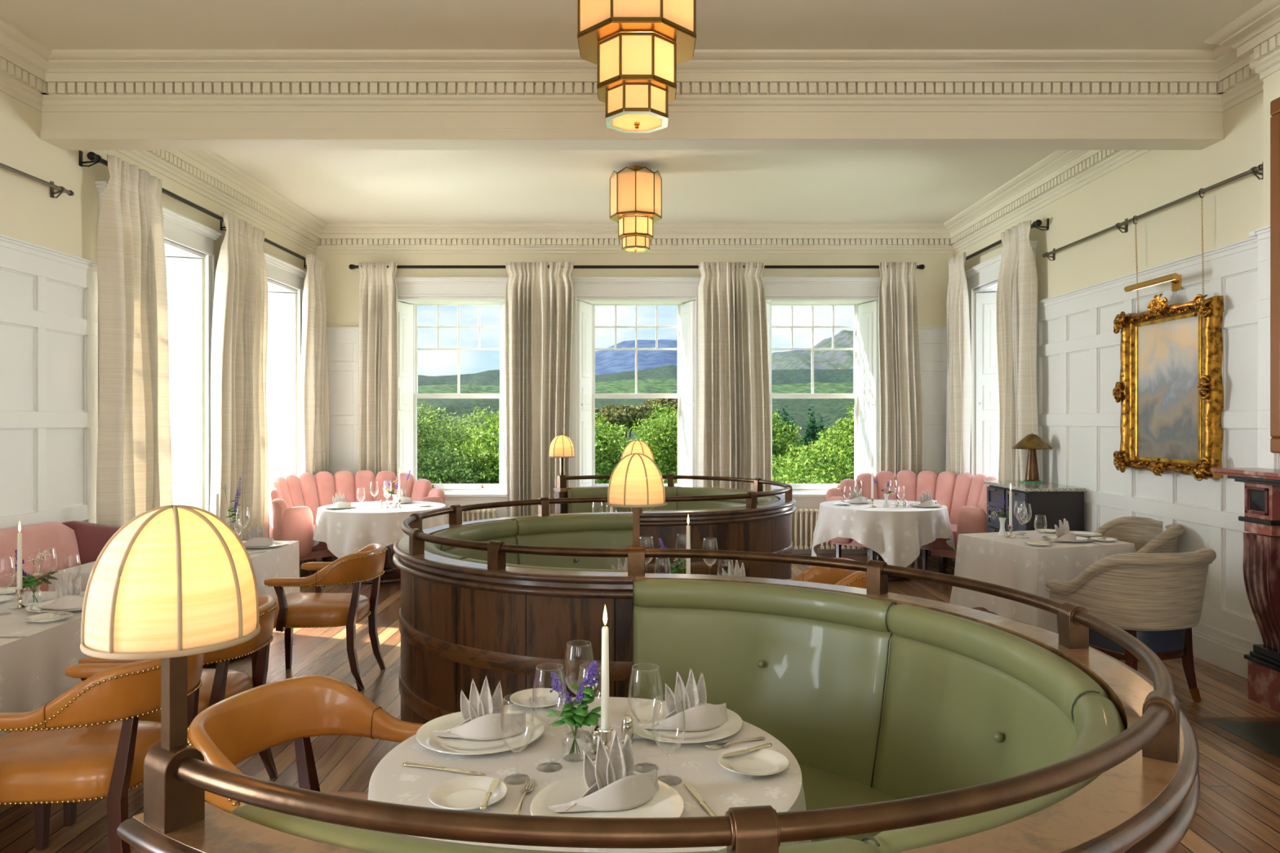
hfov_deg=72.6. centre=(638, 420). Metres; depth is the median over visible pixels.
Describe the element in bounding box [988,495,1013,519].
bunch
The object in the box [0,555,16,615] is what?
wine glass
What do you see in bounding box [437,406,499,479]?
tree
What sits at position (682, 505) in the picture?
cushion
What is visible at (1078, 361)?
panelling
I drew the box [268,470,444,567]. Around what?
sofa
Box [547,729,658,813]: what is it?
folded napkin
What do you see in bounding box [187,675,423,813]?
leather armchair
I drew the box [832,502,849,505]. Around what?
plate
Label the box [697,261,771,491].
curtain
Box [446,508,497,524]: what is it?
radiator
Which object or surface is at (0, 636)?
table knife
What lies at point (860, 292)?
window
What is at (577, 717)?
bunch
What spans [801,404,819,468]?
tree
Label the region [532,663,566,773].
wine glass
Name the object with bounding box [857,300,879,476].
shutter
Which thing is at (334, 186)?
ceiling
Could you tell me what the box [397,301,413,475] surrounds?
shutter
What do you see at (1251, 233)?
trim
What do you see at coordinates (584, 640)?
bowl
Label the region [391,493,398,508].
bud vase
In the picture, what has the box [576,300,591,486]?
shutter
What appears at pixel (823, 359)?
mountain
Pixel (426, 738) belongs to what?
dinner plate
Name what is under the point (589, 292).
window
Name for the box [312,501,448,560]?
tablecloth
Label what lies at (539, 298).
curtain
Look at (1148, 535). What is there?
tub chair
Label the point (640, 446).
lamp
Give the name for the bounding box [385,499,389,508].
pepper shaker
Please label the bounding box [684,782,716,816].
table knife
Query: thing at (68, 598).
folded napkin
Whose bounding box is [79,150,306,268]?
curtain rod
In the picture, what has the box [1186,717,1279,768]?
trim
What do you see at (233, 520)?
bunch
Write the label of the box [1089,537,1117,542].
plate
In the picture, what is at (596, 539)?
cushion
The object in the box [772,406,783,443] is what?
tree
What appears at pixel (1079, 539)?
dinner plate
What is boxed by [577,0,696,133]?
lantern
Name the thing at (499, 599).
booth
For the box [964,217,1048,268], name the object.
curtain rod
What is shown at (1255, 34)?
trim
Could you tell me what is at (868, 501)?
dinner plate
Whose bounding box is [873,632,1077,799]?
cushion
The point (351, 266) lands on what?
curtain rod
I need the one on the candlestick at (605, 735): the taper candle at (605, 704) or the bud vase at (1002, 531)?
the taper candle at (605, 704)
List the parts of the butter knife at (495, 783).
handle, blade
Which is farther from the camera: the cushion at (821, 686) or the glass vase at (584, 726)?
the cushion at (821, 686)
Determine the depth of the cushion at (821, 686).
3.09 m
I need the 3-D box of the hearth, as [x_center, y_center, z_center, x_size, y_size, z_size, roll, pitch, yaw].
[3.465,1.657,4.230,0.650,0.006,1.100,0,0,0]
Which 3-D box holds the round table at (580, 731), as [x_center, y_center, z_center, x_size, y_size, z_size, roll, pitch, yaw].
[-0.133,1.287,2.294,1.090,0.746,1.090,0,0,0]
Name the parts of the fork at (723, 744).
handle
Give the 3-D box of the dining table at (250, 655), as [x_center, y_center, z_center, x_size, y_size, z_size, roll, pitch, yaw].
[-3.020,1.287,5.840,0.928,0.746,1.389,0,0,0]
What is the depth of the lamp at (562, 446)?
7.78 m
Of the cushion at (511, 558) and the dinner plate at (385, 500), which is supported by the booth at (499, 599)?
the cushion at (511, 558)
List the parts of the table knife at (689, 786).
blade, handle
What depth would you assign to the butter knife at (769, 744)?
2.32 m
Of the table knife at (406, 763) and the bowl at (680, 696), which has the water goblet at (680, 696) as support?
the bowl at (680, 696)
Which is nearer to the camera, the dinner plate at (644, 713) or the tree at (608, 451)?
the dinner plate at (644, 713)
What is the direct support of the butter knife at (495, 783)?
on the plate at (464, 793)
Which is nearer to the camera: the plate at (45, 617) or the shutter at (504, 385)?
the plate at (45, 617)
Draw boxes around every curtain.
[96,154,173,527]
[209,211,268,541]
[297,253,328,563]
[357,262,398,555]
[505,261,573,517]
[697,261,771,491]
[877,261,923,554]
[946,252,971,559]
[995,219,1039,481]
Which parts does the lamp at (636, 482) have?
stem, lamp shade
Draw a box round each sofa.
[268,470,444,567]
[826,470,998,573]
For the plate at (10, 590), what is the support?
on the tablecloth at (33, 666)
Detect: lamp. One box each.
[80,504,261,834]
[548,435,574,488]
[605,453,666,576]
[621,440,653,512]
[1011,432,1052,481]
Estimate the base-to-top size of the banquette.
1.044 m
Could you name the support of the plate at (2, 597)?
on the tablecloth at (33, 666)
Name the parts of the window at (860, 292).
sill, sash, sash, frame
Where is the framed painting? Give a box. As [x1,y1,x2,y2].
[1112,187,1223,480]
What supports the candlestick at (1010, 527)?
on the tablecloth at (991, 557)
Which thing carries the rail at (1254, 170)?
attached to the wall at (1155, 179)
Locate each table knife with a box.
[0,635,25,637]
[402,761,484,775]
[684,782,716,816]
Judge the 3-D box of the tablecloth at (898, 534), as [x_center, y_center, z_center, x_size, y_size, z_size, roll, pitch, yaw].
[2.607,1.201,9.291,1.432,0.598,1.470,0,0,-41]
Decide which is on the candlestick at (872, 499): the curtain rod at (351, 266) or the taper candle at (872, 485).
the taper candle at (872, 485)
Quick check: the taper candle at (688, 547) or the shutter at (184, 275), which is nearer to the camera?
the taper candle at (688, 547)
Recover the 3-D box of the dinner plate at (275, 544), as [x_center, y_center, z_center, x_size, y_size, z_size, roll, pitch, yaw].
[-2.691,0.892,6.221,0.340,0.020,0.340,0,0,0]
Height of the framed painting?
2.006 m
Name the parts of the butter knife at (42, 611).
handle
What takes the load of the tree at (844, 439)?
on the lawn
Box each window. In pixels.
[94,181,222,511]
[263,252,306,537]
[395,276,507,521]
[569,276,701,487]
[762,276,879,554]
[964,240,1037,479]
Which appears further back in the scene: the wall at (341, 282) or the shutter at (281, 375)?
the wall at (341, 282)
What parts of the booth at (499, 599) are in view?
post, post, post, post, moulding, rail, post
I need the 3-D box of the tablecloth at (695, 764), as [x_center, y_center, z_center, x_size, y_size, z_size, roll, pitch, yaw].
[-0.132,1.127,2.306,1.193,0.450,1.177,0,0,-21]
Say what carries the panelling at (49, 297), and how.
attached to the wall at (66, 224)
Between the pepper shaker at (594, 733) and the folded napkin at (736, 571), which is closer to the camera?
the pepper shaker at (594, 733)
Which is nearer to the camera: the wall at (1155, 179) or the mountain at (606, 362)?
the wall at (1155, 179)
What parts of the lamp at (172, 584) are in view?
lamp shade, stem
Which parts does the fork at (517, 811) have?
handle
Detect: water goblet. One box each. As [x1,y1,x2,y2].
[499,694,533,785]
[576,666,599,742]
[652,696,685,786]
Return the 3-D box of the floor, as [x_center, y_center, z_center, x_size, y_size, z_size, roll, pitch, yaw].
[-0.045,1.720,3.325,8.970,0.120,16.050,0,0,0]
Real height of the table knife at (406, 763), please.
0.009 m
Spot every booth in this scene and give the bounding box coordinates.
[116,548,1199,852]
[392,497,635,743]
[553,474,795,579]
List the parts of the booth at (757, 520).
post, moulding, rail, post, post, post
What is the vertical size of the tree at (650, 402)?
18.953 m
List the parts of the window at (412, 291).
frame, sash, sash, sill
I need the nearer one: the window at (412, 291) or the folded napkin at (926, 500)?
the folded napkin at (926, 500)
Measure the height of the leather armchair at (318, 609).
0.849 m
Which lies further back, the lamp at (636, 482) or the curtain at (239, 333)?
the curtain at (239, 333)
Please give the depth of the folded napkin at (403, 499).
9.51 m
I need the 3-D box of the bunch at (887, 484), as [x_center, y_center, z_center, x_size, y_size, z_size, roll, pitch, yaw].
[2.578,0.720,9.072,0.288,0.342,0.084,0,0,3]
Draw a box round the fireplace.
[1210,467,1279,712]
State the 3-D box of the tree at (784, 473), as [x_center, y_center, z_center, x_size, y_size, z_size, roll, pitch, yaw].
[7.700,9.154,45.841,12.557,16.228,12.149,0,0,-21]
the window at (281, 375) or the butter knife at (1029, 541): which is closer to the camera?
the butter knife at (1029, 541)
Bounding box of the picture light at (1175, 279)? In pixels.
[1124,272,1182,292]
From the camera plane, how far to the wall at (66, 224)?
6.08 m
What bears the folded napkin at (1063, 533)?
on the dinner plate at (1079, 539)
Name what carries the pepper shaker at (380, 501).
on the tablecloth at (345, 531)
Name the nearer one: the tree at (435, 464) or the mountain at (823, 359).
the tree at (435, 464)
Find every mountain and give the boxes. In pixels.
[595,339,806,374]
[771,329,853,369]
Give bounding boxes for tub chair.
[1045,547,1216,702]
[1093,516,1184,553]
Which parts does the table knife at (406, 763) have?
handle, blade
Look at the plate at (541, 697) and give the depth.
2.80 m
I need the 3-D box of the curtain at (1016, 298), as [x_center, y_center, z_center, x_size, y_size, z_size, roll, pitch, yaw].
[3.783,-0.150,8.692,0.199,3.581,0.661,0,0,0]
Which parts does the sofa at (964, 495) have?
leg, arm, leg, seat rail, leg, leg, seat, arm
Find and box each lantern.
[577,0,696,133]
[609,165,662,252]
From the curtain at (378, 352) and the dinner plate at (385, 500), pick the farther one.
the curtain at (378, 352)
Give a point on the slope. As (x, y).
(649, 385)
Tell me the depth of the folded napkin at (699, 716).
2.55 m
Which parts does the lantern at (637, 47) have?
pane, pane, pane, pane, pane, pane, pane, frame, frame, frame, pane, pane, pane, pane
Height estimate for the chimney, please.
2.820 m
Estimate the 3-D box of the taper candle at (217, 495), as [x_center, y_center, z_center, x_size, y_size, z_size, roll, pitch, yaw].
[-3.117,0.649,6.443,0.023,0.330,0.023,0,0,0]
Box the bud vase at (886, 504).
[882,493,889,507]
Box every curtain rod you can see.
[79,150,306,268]
[348,264,924,269]
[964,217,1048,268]
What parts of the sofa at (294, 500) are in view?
arm, seat, leg, seat rail, arm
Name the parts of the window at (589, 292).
frame, sash, sash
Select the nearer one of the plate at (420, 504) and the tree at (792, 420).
the plate at (420, 504)
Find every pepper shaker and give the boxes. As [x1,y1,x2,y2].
[379,500,382,508]
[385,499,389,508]
[591,722,599,755]
[621,711,634,743]
[894,498,898,506]
[902,499,906,506]
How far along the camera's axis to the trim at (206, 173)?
10.65 m
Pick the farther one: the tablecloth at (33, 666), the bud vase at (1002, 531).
the bud vase at (1002, 531)
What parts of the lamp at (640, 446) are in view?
lamp shade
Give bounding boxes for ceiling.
[0,0,1263,222]
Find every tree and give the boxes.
[417,398,499,484]
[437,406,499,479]
[446,409,662,484]
[595,404,657,459]
[628,402,808,484]
[640,398,677,472]
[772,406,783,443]
[772,440,853,484]
[779,404,793,443]
[788,414,799,452]
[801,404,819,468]
[804,402,853,478]
[813,417,821,440]
[816,413,825,438]
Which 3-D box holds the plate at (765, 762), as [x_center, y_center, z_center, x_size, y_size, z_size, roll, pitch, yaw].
[0.297,0.892,2.262,0.184,0.020,0.184,0,0,0]
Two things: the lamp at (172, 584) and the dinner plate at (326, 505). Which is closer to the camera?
the lamp at (172, 584)
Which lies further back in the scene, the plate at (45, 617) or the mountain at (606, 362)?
the mountain at (606, 362)
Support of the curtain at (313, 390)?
hanging from the curtain rod at (93, 157)
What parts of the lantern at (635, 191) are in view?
pane, pane, pane, pane, pane, pane, frame, pane, frame, frame, pane, pane, pane, pane, pane, pane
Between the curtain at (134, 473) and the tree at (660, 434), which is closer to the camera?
the curtain at (134, 473)
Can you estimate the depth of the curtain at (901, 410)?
10.67 m
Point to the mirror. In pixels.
(1275, 104)
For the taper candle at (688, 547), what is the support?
on the candlestick
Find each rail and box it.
[0,162,74,198]
[1042,162,1262,260]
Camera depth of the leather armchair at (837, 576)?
5.14 m
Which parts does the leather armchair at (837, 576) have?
nailhead trim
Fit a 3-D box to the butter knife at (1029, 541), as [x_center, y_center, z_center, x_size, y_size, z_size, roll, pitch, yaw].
[2.901,0.881,6.274,0.165,0.009,0.019,0,0,40]
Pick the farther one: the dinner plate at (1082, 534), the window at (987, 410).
the window at (987, 410)
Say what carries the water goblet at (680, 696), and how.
on the tablecloth at (695, 764)
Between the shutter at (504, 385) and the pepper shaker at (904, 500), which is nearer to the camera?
the pepper shaker at (904, 500)
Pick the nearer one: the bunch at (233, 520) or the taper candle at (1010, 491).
the bunch at (233, 520)
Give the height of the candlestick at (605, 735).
0.094 m
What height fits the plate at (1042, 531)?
0.020 m
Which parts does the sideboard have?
frame, frame, frame, drawer, drawer, frame, frame, drawer, drawer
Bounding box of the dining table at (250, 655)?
[202,653,251,668]
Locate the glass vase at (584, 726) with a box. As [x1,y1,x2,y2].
[561,725,587,756]
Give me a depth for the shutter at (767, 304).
11.14 m
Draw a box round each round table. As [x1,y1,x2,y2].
[361,506,400,583]
[504,730,681,785]
[844,505,910,581]
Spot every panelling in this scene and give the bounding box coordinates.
[0,234,97,528]
[326,327,947,554]
[1036,236,1257,679]
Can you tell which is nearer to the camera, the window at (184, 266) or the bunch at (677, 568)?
the bunch at (677, 568)
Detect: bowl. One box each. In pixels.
[499,694,533,752]
[532,663,566,724]
[563,640,594,687]
[628,662,662,724]
[652,696,685,753]
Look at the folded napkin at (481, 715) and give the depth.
2.48 m
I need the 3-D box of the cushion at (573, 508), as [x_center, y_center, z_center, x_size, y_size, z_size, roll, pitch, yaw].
[-0.134,0.979,7.855,1.016,0.562,0.251,0,0,-7]
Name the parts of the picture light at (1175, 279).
bracket plate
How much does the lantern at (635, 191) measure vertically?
0.807 m
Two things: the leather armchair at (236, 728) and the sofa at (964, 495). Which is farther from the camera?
the sofa at (964, 495)
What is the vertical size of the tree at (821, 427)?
15.674 m
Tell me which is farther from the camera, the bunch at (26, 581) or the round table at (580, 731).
the bunch at (26, 581)
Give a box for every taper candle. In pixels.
[16,522,22,588]
[216,486,219,517]
[398,467,400,499]
[600,604,609,729]
[685,515,690,573]
[871,467,873,497]
[1008,484,1012,525]
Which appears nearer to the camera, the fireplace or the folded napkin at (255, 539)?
the fireplace
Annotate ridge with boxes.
[417,364,853,386]
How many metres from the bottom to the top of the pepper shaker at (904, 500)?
0.085 m
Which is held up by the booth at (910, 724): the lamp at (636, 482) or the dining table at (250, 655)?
the lamp at (636, 482)
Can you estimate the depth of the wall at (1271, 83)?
5.26 m
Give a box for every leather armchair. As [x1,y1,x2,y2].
[0,653,204,852]
[62,595,278,826]
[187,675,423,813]
[251,542,387,691]
[788,557,866,588]
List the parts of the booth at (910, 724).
moulding, post, seat, post, post, post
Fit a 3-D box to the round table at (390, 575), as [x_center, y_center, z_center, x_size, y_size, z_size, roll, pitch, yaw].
[-2.690,1.287,9.150,1.270,0.746,1.270,0,0,0]
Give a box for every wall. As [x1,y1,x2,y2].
[0,90,315,510]
[315,253,955,471]
[955,91,1262,475]
[1262,70,1279,226]
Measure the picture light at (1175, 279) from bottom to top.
0.110 m
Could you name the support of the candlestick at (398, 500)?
on the tablecloth at (345, 531)
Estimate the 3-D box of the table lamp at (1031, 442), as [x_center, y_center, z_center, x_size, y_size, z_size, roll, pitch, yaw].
[3.730,0.353,8.260,0.360,0.474,0.360,0,0,0]
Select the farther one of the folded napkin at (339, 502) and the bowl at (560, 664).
the folded napkin at (339, 502)
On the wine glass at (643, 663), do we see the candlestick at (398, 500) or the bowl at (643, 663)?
the bowl at (643, 663)
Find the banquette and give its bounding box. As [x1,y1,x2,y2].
[0,520,120,591]
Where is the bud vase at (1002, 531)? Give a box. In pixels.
[997,517,1007,536]
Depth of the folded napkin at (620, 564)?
4.67 m
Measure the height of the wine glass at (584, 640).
0.263 m
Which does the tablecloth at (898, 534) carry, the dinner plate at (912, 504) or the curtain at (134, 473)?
the dinner plate at (912, 504)
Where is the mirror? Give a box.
[1270,97,1279,453]
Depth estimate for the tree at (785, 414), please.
144.79 m
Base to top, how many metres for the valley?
26.799 m
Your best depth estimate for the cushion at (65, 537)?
5.51 m
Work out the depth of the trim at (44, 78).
5.78 m
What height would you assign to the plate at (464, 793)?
0.020 m
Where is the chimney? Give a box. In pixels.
[1253,225,1279,644]
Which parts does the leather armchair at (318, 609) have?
leg, leg, seat, nailhead trim, backrest, nailhead trim, leg, leg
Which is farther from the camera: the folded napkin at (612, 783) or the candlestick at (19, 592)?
the candlestick at (19, 592)
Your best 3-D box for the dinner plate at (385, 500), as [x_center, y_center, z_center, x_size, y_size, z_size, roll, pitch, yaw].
[-2.630,0.892,9.510,0.340,0.020,0.340,0,0,0]
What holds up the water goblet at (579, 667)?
on the tablecloth at (695, 764)
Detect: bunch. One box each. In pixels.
[8,549,58,602]
[220,476,241,530]
[382,470,410,506]
[546,660,600,754]
[658,537,686,573]
[873,474,898,494]
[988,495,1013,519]
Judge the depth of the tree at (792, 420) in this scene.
153.87 m
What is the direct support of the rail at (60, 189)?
attached to the wall at (66, 224)
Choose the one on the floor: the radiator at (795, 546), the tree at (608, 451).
the radiator at (795, 546)
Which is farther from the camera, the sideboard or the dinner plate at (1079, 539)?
the sideboard
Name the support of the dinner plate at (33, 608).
on the tablecloth at (33, 666)
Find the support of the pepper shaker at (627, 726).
on the tablecloth at (695, 764)
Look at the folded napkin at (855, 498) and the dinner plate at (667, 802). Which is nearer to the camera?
the dinner plate at (667, 802)
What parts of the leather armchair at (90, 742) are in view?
leg, nailhead trim, seat, nailhead trim, backrest, leg, leg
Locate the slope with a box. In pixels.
[417,378,853,393]
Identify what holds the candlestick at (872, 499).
on the tablecloth at (898, 534)
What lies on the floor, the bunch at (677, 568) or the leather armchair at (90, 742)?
the leather armchair at (90, 742)
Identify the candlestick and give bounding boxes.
[8,587,28,609]
[395,499,403,508]
[591,725,613,764]
[868,497,876,507]
[1004,524,1016,537]
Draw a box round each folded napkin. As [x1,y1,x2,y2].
[37,573,84,609]
[243,522,273,546]
[325,491,351,507]
[388,487,412,502]
[430,675,525,740]
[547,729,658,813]
[612,557,627,570]
[636,668,728,731]
[722,560,745,576]
[843,487,867,502]
[914,490,937,506]
[1046,518,1076,542]
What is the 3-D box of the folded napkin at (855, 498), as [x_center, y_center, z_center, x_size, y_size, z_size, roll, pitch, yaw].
[2.371,0.814,9.512,0.271,0.166,0.090,0,0,-6]
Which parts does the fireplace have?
mantel moulding, boss frame, neck moulding, plinth moulding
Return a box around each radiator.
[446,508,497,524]
[791,508,869,555]
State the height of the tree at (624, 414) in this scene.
18.953 m
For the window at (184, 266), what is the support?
in the wall at (66, 224)
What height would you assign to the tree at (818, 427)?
16.371 m
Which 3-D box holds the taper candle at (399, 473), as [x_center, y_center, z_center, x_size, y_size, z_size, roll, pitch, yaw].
[-2.455,0.649,8.930,0.023,0.330,0.023,0,0,0]
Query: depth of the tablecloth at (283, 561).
5.98 m
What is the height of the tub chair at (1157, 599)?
0.911 m
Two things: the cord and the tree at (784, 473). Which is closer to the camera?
the cord
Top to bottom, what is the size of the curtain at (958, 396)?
3.580 m
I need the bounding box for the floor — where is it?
[0,554,1279,852]
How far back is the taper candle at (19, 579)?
4.19 m
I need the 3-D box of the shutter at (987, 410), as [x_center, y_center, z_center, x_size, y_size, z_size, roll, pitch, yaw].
[4.139,-0.290,10.202,0.450,2.410,0.149,0,0,19]
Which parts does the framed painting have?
moulding, moulding, picture chain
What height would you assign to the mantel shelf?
0.037 m
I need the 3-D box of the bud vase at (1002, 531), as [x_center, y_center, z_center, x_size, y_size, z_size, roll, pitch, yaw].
[2.856,0.833,6.840,0.072,0.139,0.072,0,0,0]
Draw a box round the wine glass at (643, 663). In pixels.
[628,662,662,773]
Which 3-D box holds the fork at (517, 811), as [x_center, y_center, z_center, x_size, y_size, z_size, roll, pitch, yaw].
[-0.274,0.896,2.074,0.026,0.009,0.190,0,0,4]
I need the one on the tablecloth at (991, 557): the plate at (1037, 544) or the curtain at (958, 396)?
the plate at (1037, 544)
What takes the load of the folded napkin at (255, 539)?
on the dinner plate at (275, 544)
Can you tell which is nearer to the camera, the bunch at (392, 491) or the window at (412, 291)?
the bunch at (392, 491)
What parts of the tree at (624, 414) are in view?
crown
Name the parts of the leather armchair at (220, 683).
leg, backrest, seat, leg, nailhead trim, leg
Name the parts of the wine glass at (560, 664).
stem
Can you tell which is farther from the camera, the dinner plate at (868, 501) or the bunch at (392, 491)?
the dinner plate at (868, 501)
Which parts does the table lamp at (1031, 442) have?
lamp shade, stem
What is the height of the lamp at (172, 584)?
0.479 m
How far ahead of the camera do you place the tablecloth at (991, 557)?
6.34 m
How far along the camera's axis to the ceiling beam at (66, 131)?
5.87 m
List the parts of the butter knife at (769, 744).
blade, handle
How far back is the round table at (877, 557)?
9.03 m
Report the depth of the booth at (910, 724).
2.27 m
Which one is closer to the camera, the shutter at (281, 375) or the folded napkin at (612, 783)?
the folded napkin at (612, 783)
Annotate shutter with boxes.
[165,257,204,509]
[266,292,296,480]
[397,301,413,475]
[502,302,506,493]
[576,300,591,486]
[680,300,695,486]
[765,302,769,386]
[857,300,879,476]
[974,292,999,479]
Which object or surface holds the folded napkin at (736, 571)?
on the dinner plate
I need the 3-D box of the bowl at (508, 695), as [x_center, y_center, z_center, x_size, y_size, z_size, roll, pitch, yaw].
[-0.306,0.764,2.187,0.085,0.136,0.085,0,0,-21]
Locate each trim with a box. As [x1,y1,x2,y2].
[0,17,1262,111]
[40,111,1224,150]
[115,150,1150,253]
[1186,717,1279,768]
[1204,0,1279,79]
[1248,230,1258,644]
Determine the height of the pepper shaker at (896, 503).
0.085 m
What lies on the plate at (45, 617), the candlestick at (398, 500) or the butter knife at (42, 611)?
the butter knife at (42, 611)
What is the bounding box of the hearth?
[1210,721,1279,758]
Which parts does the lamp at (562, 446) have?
stem, lamp shade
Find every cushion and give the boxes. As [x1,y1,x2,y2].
[0,521,80,591]
[443,535,518,564]
[515,529,632,569]
[567,502,676,513]
[633,604,893,787]
[677,500,746,510]
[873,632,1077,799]
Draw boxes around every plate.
[0,586,26,595]
[0,595,15,603]
[23,612,73,623]
[25,600,82,613]
[244,540,288,548]
[320,505,355,509]
[382,500,413,503]
[415,503,433,506]
[416,709,544,755]
[428,776,506,810]
[509,688,565,707]
[529,774,684,817]
[624,702,742,743]
[717,746,789,776]
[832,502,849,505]
[840,499,871,503]
[909,503,942,507]
[1024,541,1052,546]
[1035,528,1055,533]
[1041,535,1092,542]
[1069,530,1102,537]
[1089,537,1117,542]
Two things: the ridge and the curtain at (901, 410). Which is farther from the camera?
the ridge
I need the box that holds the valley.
[417,392,853,484]
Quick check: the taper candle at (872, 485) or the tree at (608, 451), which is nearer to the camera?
the taper candle at (872, 485)
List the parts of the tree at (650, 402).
crown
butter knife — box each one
[40,610,71,613]
[479,778,499,810]
[723,742,772,757]
[1029,541,1049,543]
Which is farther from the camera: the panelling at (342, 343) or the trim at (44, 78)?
the panelling at (342, 343)
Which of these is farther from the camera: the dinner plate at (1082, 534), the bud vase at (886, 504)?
the bud vase at (886, 504)
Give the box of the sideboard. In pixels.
[982,480,1085,533]
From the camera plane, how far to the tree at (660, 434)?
54.17 m
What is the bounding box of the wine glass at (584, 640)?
[563,640,594,738]
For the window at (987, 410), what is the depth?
10.16 m
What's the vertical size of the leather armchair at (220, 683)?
0.849 m
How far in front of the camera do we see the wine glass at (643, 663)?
2.25 m
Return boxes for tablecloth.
[0,591,89,736]
[48,541,300,598]
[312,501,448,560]
[368,697,811,852]
[811,499,955,567]
[949,530,1136,633]
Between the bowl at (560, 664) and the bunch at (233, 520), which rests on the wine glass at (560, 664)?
the bowl at (560, 664)
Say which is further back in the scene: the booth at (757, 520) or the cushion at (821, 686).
the booth at (757, 520)
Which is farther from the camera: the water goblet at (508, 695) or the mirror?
the mirror
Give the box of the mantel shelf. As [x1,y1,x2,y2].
[1210,467,1279,479]
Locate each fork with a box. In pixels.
[511,778,535,814]
[705,736,764,749]
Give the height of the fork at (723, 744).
0.009 m

